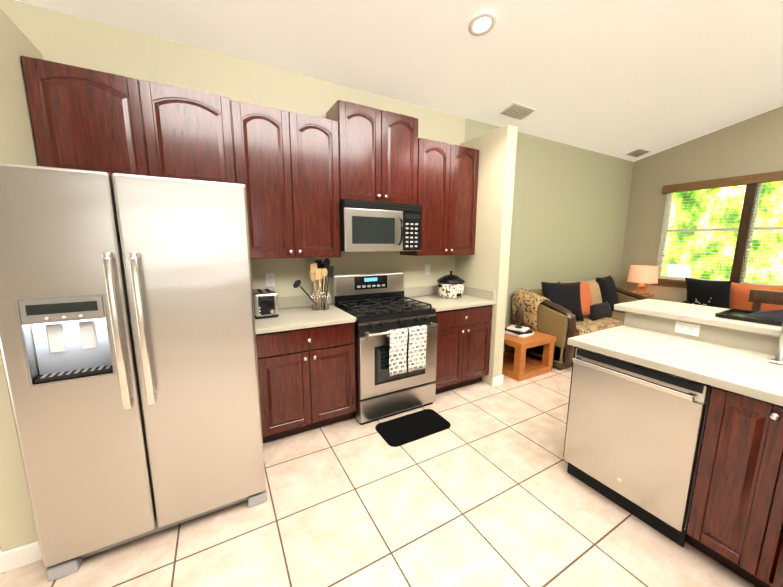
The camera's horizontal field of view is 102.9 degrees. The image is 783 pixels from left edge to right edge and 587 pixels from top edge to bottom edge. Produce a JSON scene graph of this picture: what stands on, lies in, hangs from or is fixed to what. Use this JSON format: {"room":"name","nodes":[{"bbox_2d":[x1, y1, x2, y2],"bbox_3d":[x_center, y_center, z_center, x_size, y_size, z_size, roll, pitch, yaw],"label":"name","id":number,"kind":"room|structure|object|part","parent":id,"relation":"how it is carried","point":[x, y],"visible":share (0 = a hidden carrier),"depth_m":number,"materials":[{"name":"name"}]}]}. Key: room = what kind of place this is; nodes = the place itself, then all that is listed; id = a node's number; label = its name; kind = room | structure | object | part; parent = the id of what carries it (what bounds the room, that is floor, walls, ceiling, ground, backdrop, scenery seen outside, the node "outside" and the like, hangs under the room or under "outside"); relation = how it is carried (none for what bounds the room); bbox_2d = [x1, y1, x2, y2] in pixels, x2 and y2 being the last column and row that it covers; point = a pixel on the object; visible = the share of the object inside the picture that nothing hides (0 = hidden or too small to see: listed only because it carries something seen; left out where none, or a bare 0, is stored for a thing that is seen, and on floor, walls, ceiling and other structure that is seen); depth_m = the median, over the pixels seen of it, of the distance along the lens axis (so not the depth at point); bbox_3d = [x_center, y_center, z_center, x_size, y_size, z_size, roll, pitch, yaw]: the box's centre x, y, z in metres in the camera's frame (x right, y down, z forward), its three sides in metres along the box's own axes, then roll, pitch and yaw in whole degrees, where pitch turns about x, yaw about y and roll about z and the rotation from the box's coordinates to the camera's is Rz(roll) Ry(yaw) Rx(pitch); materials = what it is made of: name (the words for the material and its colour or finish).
{"room":"kitchen","nodes":[
{"label":"kitchen","id":0,"kind":"room"},
{"bbox_2d":[0,9,42,551],"bbox_3d":[-1.931,-0.086,1.651,0.120,2.600,0.929,-5,10,-29],"label":"wall","id":1,"kind":"structure","parent":0,"point":[17,521],"depth_m":1.46,"materials":[{"name":"beige paint"}]},
{"bbox_2d":[0,542,34,572],"bbox_3d":[-1.931,1.167,1.732,0.044,0.100,0.744,-5,10,-29],"label":"baseboard","id":2,"kind":"structure","parent":1,"relation":"attached to","point":[20,556],"depth_m":1.42,"materials":[{"name":"white wood"}]},
{"bbox_2d":[0,0,633,345],"bbox_3d":[0.015,-0.500,3.312,9.500,2.910,0.150,-5,10,-29],"label":"wall","id":3,"kind":"structure","parent":0,"point":[60,37],"depth_m":3.24,"materials":[{"name":"beige paint"}]},
{"bbox_2d":[21,55,236,182],"bbox_3d":[-1.592,-0.999,2.048,0.978,0.620,0.318,-5,10,-29],"label":"upper cabinet","id":4,"kind":"object","parent":3,"relation":"attached to","point":[82,118],"depth_m":1.87,"materials":[{"name":"brown wood"}]},
{"bbox_2d":[265,273,274,286],"bbox_3d":[-1.043,-0.117,2.683,0.072,0.115,0.008,-5,10,-29],"label":"electrical outlet","id":5,"kind":"object","parent":3,"relation":"attached to","point":[270,279],"visible":1,"depth_m":2.68,"materials":[{"name":"white plastic"}]},
{"bbox_2d":[233,100,340,258],"bbox_3d":[-0.858,-0.828,2.491,0.823,1.070,0.318,-5,10,-29],"label":"upper cabinet","id":6,"kind":"object","parent":3,"relation":"attached to","point":[299,176],"depth_m":2.36,"materials":[{"name":"brown wood"}]},
{"bbox_2d":[326,100,420,204],"bbox_3d":[-0.164,-1.198,2.824,0.760,0.758,0.318,-5,10,-29],"label":"upper cabinet","id":7,"kind":"object","parent":3,"relation":"attached to","point":[381,149],"depth_m":2.67,"materials":[{"name":"brown wood"}]},
{"bbox_2d":[340,199,421,251],"bbox_3d":[-0.132,-0.603,2.859,0.756,0.420,0.448,-5,10,-29],"label":"microwave","id":8,"kind":"object","parent":7,"relation":"attached to","point":[365,225],"visible":1,"depth_m":2.69,"materials":[{"name":"silver metal"}]},
{"bbox_2d":[425,264,429,274],"bbox_3d":[0.402,-0.266,3.476,0.072,0.115,0.008,-5,10,-29],"label":"electrical outlet","id":9,"kind":"object","parent":3,"relation":"attached to","point":[427,269],"visible":1,"depth_m":3.47,"materials":[{"name":"white plastic"}]},
{"bbox_2d":[400,138,478,255],"bbox_3d":[0.497,-0.942,3.239,0.753,1.070,0.318,-5,10,-29],"label":"upper cabinet","id":10,"kind":"object","parent":3,"relation":"attached to","point":[449,172],"depth_m":3.10,"materials":[{"name":"brown wood"}]},
{"bbox_2d":[0,357,755,586],"bbox_3d":[1.556,1.431,0.813,9.500,0.100,6.500,-5,10,-29],"label":"floor","id":11,"kind":"structure","parent":0,"point":[486,489],"depth_m":1.67,"materials":[{"name":"tile"}]},
{"bbox_2d":[0,163,266,581],"bbox_3d":[-1.291,0.316,1.765,0.910,1.775,0.912,-5,10,-29],"label":"fridge","id":12,"kind":"object","parent":11,"relation":"on","point":[128,350],"visible":1,"depth_m":1.38,"materials":[{"name":"grey metal"}]},
{"bbox_3d":[-1.342,0.343,1.333,0.391,1.678,0.070,-5,10,-29],"label":"door","id":13,"kind":"part","parent":12,"relation":"part of","materials":[{"name":"silver metal"}]},
{"bbox_2d":[256,322,355,442],"bbox_3d":[-0.752,0.641,2.604,0.742,0.874,0.638,-5,10,-29],"label":"base cabinet","id":14,"kind":"object","parent":11,"relation":"on","point":[307,378],"visible":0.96,"depth_m":2.34,"materials":[{"name":"brown wood"}]},
{"bbox_2d":[254,293,355,334],"bbox_3d":[-0.756,0.138,2.523,0.753,0.140,0.633,-5,10,-29],"label":"countertop","id":15,"kind":"structure","parent":14,"relation":"on","point":[296,312],"depth_m":2.43,"materials":[{"name":"beige stone"}]},
{"bbox_2d":[253,289,278,318],"bbox_3d":[-1.006,0.077,2.475,0.175,0.196,0.289,-5,10,-29],"label":"toaster","id":16,"kind":"object","parent":15,"relation":"on","point":[265,301],"visible":0.85,"depth_m":2.37,"materials":[{"name":"silver metal"}]},
{"bbox_2d":[293,258,333,310],"bbox_3d":[-0.668,-0.077,2.658,0.340,0.445,0.164,-5,10,-29],"label":"utensil holder","id":17,"kind":"object","parent":15,"relation":"on","point":[319,270],"visible":1,"depth_m":2.66,"materials":[{"name":"silver metal"}]},
{"bbox_2d":[332,272,437,424],"bbox_3d":[-0.057,0.440,2.880,0.754,1.190,0.738,-5,10,-29],"label":"range","id":18,"kind":"object","parent":11,"relation":"on","point":[395,345],"visible":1,"depth_m":2.65,"materials":[{"name":"silver metal"}]},
{"bbox_2d":[375,409,450,446],"bbox_3d":[0.179,1.088,2.561,0.580,0.011,0.320,-5,10,-29],"label":"rug","id":19,"kind":"object","parent":11,"relation":"on","point":[400,431],"visible":0.96,"depth_m":2.53,"materials":[{"name":"black rubber"}]},
{"bbox_2d":[435,305,492,393],"bbox_3d":[0.571,0.530,3.334,0.751,0.874,0.638,-5,10,-29],"label":"base cabinet","id":20,"kind":"object","parent":11,"relation":"on","point":[463,346],"visible":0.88,"depth_m":3.08,"materials":[{"name":"brown wood"}]},
{"bbox_2d":[404,285,494,311],"bbox_3d":[0.573,0.027,3.257,0.752,0.140,0.633,-5,10,-29],"label":"countertop","id":21,"kind":"structure","parent":20,"relation":"on","point":[473,297],"depth_m":3.24,"materials":[{"name":"beige stone"}]},
{"bbox_2d":[437,271,464,298],"bbox_3d":[0.642,-0.103,3.366,0.320,0.285,0.306,-5,10,-29],"label":"crockpot","id":22,"kind":"object","parent":21,"relation":"on","point":[450,286],"visible":1,"depth_m":3.26,"materials":[{"name":"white ceramic"}]},
{"bbox_2d":[502,324,555,381],"bbox_3d":[1.494,0.688,3.779,0.600,0.430,0.640,-5,10,-29],"label":"end table","id":23,"kind":"object","parent":11,"relation":"on","point":[519,365],"visible":0.58,"depth_m":3.57,"materials":[{"name":"brown wood"}]},
{"bbox_2d":[505,325,533,337],"bbox_3d":[1.508,0.442,3.712,0.287,0.074,0.320,-5,10,-29],"label":"books","id":24,"kind":"object","parent":23,"relation":"on","point":[523,332],"visible":0.79,"depth_m":3.64,"materials":[{"name":"white paper"}]},
{"bbox_2d":[515,306,523,327],"bbox_3d":[1.511,0.274,3.686,0.104,0.265,0.101,-5,10,-29],"label":"figurine","id":25,"kind":"object","parent":24,"relation":"on","point":[519,314],"visible":1,"depth_m":3.66,"materials":[{"name":"brown metal"}]},
{"bbox_2d":[511,275,647,369],"bbox_3d":[2.732,0.304,4.377,2.146,1.010,0.829,-5,10,-29],"label":"sofa","id":26,"kind":"object","parent":11,"relation":"on","point":[562,312],"visible":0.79,"depth_m":4.01,"materials":[{"name":"brown fabric"}]},
{"bbox_2d":[541,282,583,320],"bbox_3d":[2.231,0.102,4.077,0.531,0.494,0.399,-5,10,-29],"label":"pillow","id":27,"kind":"object","parent":26,"relation":"on","point":[567,295],"depth_m":4.01,"materials":[{"name":"black fabric"}]},
{"bbox_2d":[512,288,622,334],"bbox_3d":[2.362,0.291,4.154,1.287,0.708,0.809,-5,10,-29],"label":"throw blanket","id":28,"kind":"object","parent":26,"relation":"on","point":[551,311],"depth_m":3.99,"materials":[{"name":"beige fabric"}]},
{"bbox_2d":[595,275,618,309],"bbox_3d":[3.262,0.003,4.726,0.575,0.519,0.270,-5,10,-29],"label":"pillow","id":29,"kind":"object","parent":26,"relation":"on","point":[608,292],"depth_m":4.59,"materials":[{"name":"black fabric"}]},
{"bbox_2d":[564,348,711,546],"bbox_3d":[1.439,0.781,1.809,0.529,0.868,0.593,-5,10,-29],"label":"dishwasher","id":30,"kind":"object","parent":11,"relation":"on","point":[634,437],"visible":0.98,"depth_m":1.64,"materials":[{"name":"grey metal"}]},
{"bbox_2d":[632,291,653,298],"bbox_3d":[3.962,0.340,5.060,0.642,0.735,0.340,-5,10,-29],"label":"table","id":31,"kind":"object","parent":11,"relation":"on","point":[647,294],"visible":0.15,"depth_m":4.96,"materials":[{"name":"brown wood"}]},
{"bbox_2d":[627,265,658,291],"bbox_3d":[4.028,-0.235,5.004,0.390,0.415,0.390,-5,10,-29],"label":"table lamp","id":32,"kind":"object","parent":31,"relation":"on","point":[642,274],"visible":1,"depth_m":4.87,"materials":[{"name":"fabric"}]},
{"bbox_2d":[680,277,782,310],"bbox_3d":[4.477,0.375,3.910,0.819,1.032,1.370,-5,10,-29],"label":"loveseat","id":33,"kind":"object","parent":11,"relation":"on","point":[725,294],"visible":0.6,"depth_m":4.05,"materials":[{"name":"brown"}]},
{"bbox_2d":[685,386,782,569],"bbox_3d":[1.755,0.835,1.459,0.702,0.874,0.322,-5,10,-29],"label":"base cabinet","id":34,"kind":"object","parent":11,"relation":"on","point":[735,522],"depth_m":1.37,"materials":[{"name":"brown wood"}]},
{"bbox_2d":[731,410,782,586],"bbox_3d":[1.889,0.920,0.931,0.989,0.874,0.922,-5,10,-29],"label":"base cabinet","id":35,"kind":"object","parent":11,"relation":"on","point":[759,552],"depth_m":1.27,"materials":[{"name":"brown wood"}]},
{"bbox_2d":[567,325,782,405],"bbox_3d":[1.807,0.397,1.301,0.700,0.038,1.805,-5,10,-29],"label":"countertop","id":36,"kind":"structure","parent":35,"relation":"on","point":[756,375],"depth_m":1.55,"materials":[{"name":"beige stone"}]},
{"bbox_2d":[769,323,782,364],"bbox_3d":[1.972,0.196,1.428,0.120,0.317,0.260,-5,10,-29],"label":"faucet","id":37,"kind":"object","parent":36,"relation":"on","point":[778,359],"visible":1,"depth_m":1.51,"materials":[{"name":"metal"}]},
{"bbox_2d":[748,289,782,311],"bbox_3d":[2.612,0.584,2.132,0.400,1.165,0.430,-5,10,-29],"label":"bar stool","id":38,"kind":"object","parent":11,"relation":"on","point":[758,297],"visible":0.27,"depth_m":2.24,"materials":[{"name":"brown wood"}]},
{"bbox_2d":[17,0,782,161],"bbox_3d":[1.572,-2.145,0.241,9.500,1.485,6.500,-5,10,-29],"label":"ceiling","id":39,"kind":"structure","parent":0,"point":[618,78],"depth_m":2.57,"materials":[{"name":"white paint"}]},
{"bbox_2d":[468,11,495,35],"bbox_3d":[0.653,-1.941,2.247,0.196,0.048,0.192,-5,10,-29],"label":"recessed light","id":40,"kind":"object","parent":39,"relation":"in","point":[481,23],"visible":0.96,"depth_m":2.24,"materials":[{"name":"white"}]},
{"bbox_2d":[499,102,535,119],"bbox_3d":[1.374,-1.985,3.404,0.360,0.054,0.198,-5,10,-29],"label":"ceiling vent","id":41,"kind":"object","parent":39,"relation":"in","point":[514,110],"visible":0.98,"depth_m":3.39,"materials":[{"name":"white metal"}]},
{"bbox_2d":[625,148,650,157],"bbox_3d":[3.832,-2.189,4.854,0.360,0.054,0.198,-5,10,-29],"label":"ceiling vent","id":42,"kind":"object","parent":39,"relation":"in","point":[637,152],"visible":1,"depth_m":4.83,"materials":[{"name":"white metal"}]},
{"bbox_2d":[455,124,517,385],"bbox_3d":[0.969,-0.344,3.407,0.135,2.580,0.659,-5,10,-29],"label":"wall","id":43,"kind":"structure","parent":0,"point":[485,265],"depth_m":3.16,"materials":[{"name":"beige paint"}]},
{"bbox_2d":[492,375,503,384],"bbox_3d":[1.038,0.878,3.625,0.015,0.100,0.654,-5,10,-29],"label":"baseboard","id":44,"kind":"structure","parent":43,"relation":"attached to","point":[499,379],"depth_m":3.31,"materials":[{"name":"white"}]},
{"bbox_2d":[619,106,782,301],"bbox_3d":[5.647,-1.046,2.725,0.150,4.224,6.500,-5,10,-29],"label":"wall","id":45,"kind":"structure","parent":0,"point":[752,145],"depth_m":4.71,"materials":[{"name":"beige paint"}]},
{"bbox_2d":[652,171,782,287],"bbox_3d":[4.772,-0.784,4.222,0.175,1.565,1.920,-5,10,-29],"label":"window","id":46,"kind":"structure","parent":45,"relation":"in","point":[752,181],"depth_m":4.25,"materials":[{"name":"brown wood"}]},
{"bbox_2d":[657,182,782,285],"bbox_3d":[4.737,-0.789,4.201,0.046,1.338,1.790,-5,10,-29],"label":"window blinds","id":47,"kind":"object","parent":46,"relation":"attached to","point":[677,278],"visible":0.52,"depth_m":4.39,"materials":[{"name":"white plastic"}]},
{"bbox_2d":[624,312,779,355],"bbox_3d":[2.169,0.747,1.562,0.148,1.020,1.805,-5,10,-29],"label":"wall","id":48,"kind":"structure","parent":0,"point":[761,343],"depth_m":1.82,"materials":[{"name":"beige paint"}]},
{"bbox_2d":[674,321,699,336],"bbox_3d":[1.830,0.218,1.932,0.008,0.072,0.115,-5,10,-29],"label":"outlet","id":49,"kind":"object","parent":48,"relation":"attached to","point":[687,328],"visible":1,"depth_m":1.93,"materials":[{"name":"white plastic"}]},
{"bbox_2d":[614,299,781,336],"bbox_3d":[2.286,0.211,1.550,0.515,0.040,1.900,-5,10,-29],"label":"countertop","id":50,"kind":"structure","parent":48,"relation":"on","point":[697,314],"depth_m":1.98,"materials":[{"name":"beige stone"}]},
{"bbox_2d":[715,308,782,326],"bbox_3d":[2.164,0.120,1.733,0.300,0.077,0.440,-5,10,-29],"label":"tray","id":51,"kind":"object","parent":50,"relation":"on","point":[773,317],"visible":1,"depth_m":1.76,"materials":[{"name":"black ceramic"}]},
{"label":"outside","id":52,"kind":"structure","parent":0,"visible":0},
{"bbox_2d":[662,181,782,284],"bbox_3d":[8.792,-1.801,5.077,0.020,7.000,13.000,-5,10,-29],"label":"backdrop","id":53,"kind":"structure","parent":52,"point":[685,250],"depth_m":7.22,"materials":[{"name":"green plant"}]},
{"bbox_3d":[7.096,0.833,4.546,3.840,0.050,13.000,-5,10,-29],"label":"ground","id":54,"kind":"structure","parent":52,"visible":0},
{"bbox_2d":[667,264,690,277],"bbox_3d":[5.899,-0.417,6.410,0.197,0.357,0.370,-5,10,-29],"label":"lounge chair","id":55,"kind":"object","parent":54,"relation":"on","point":[674,269],"depth_m":6.33,"materials":[{"name":"white plastic"}]}
]}

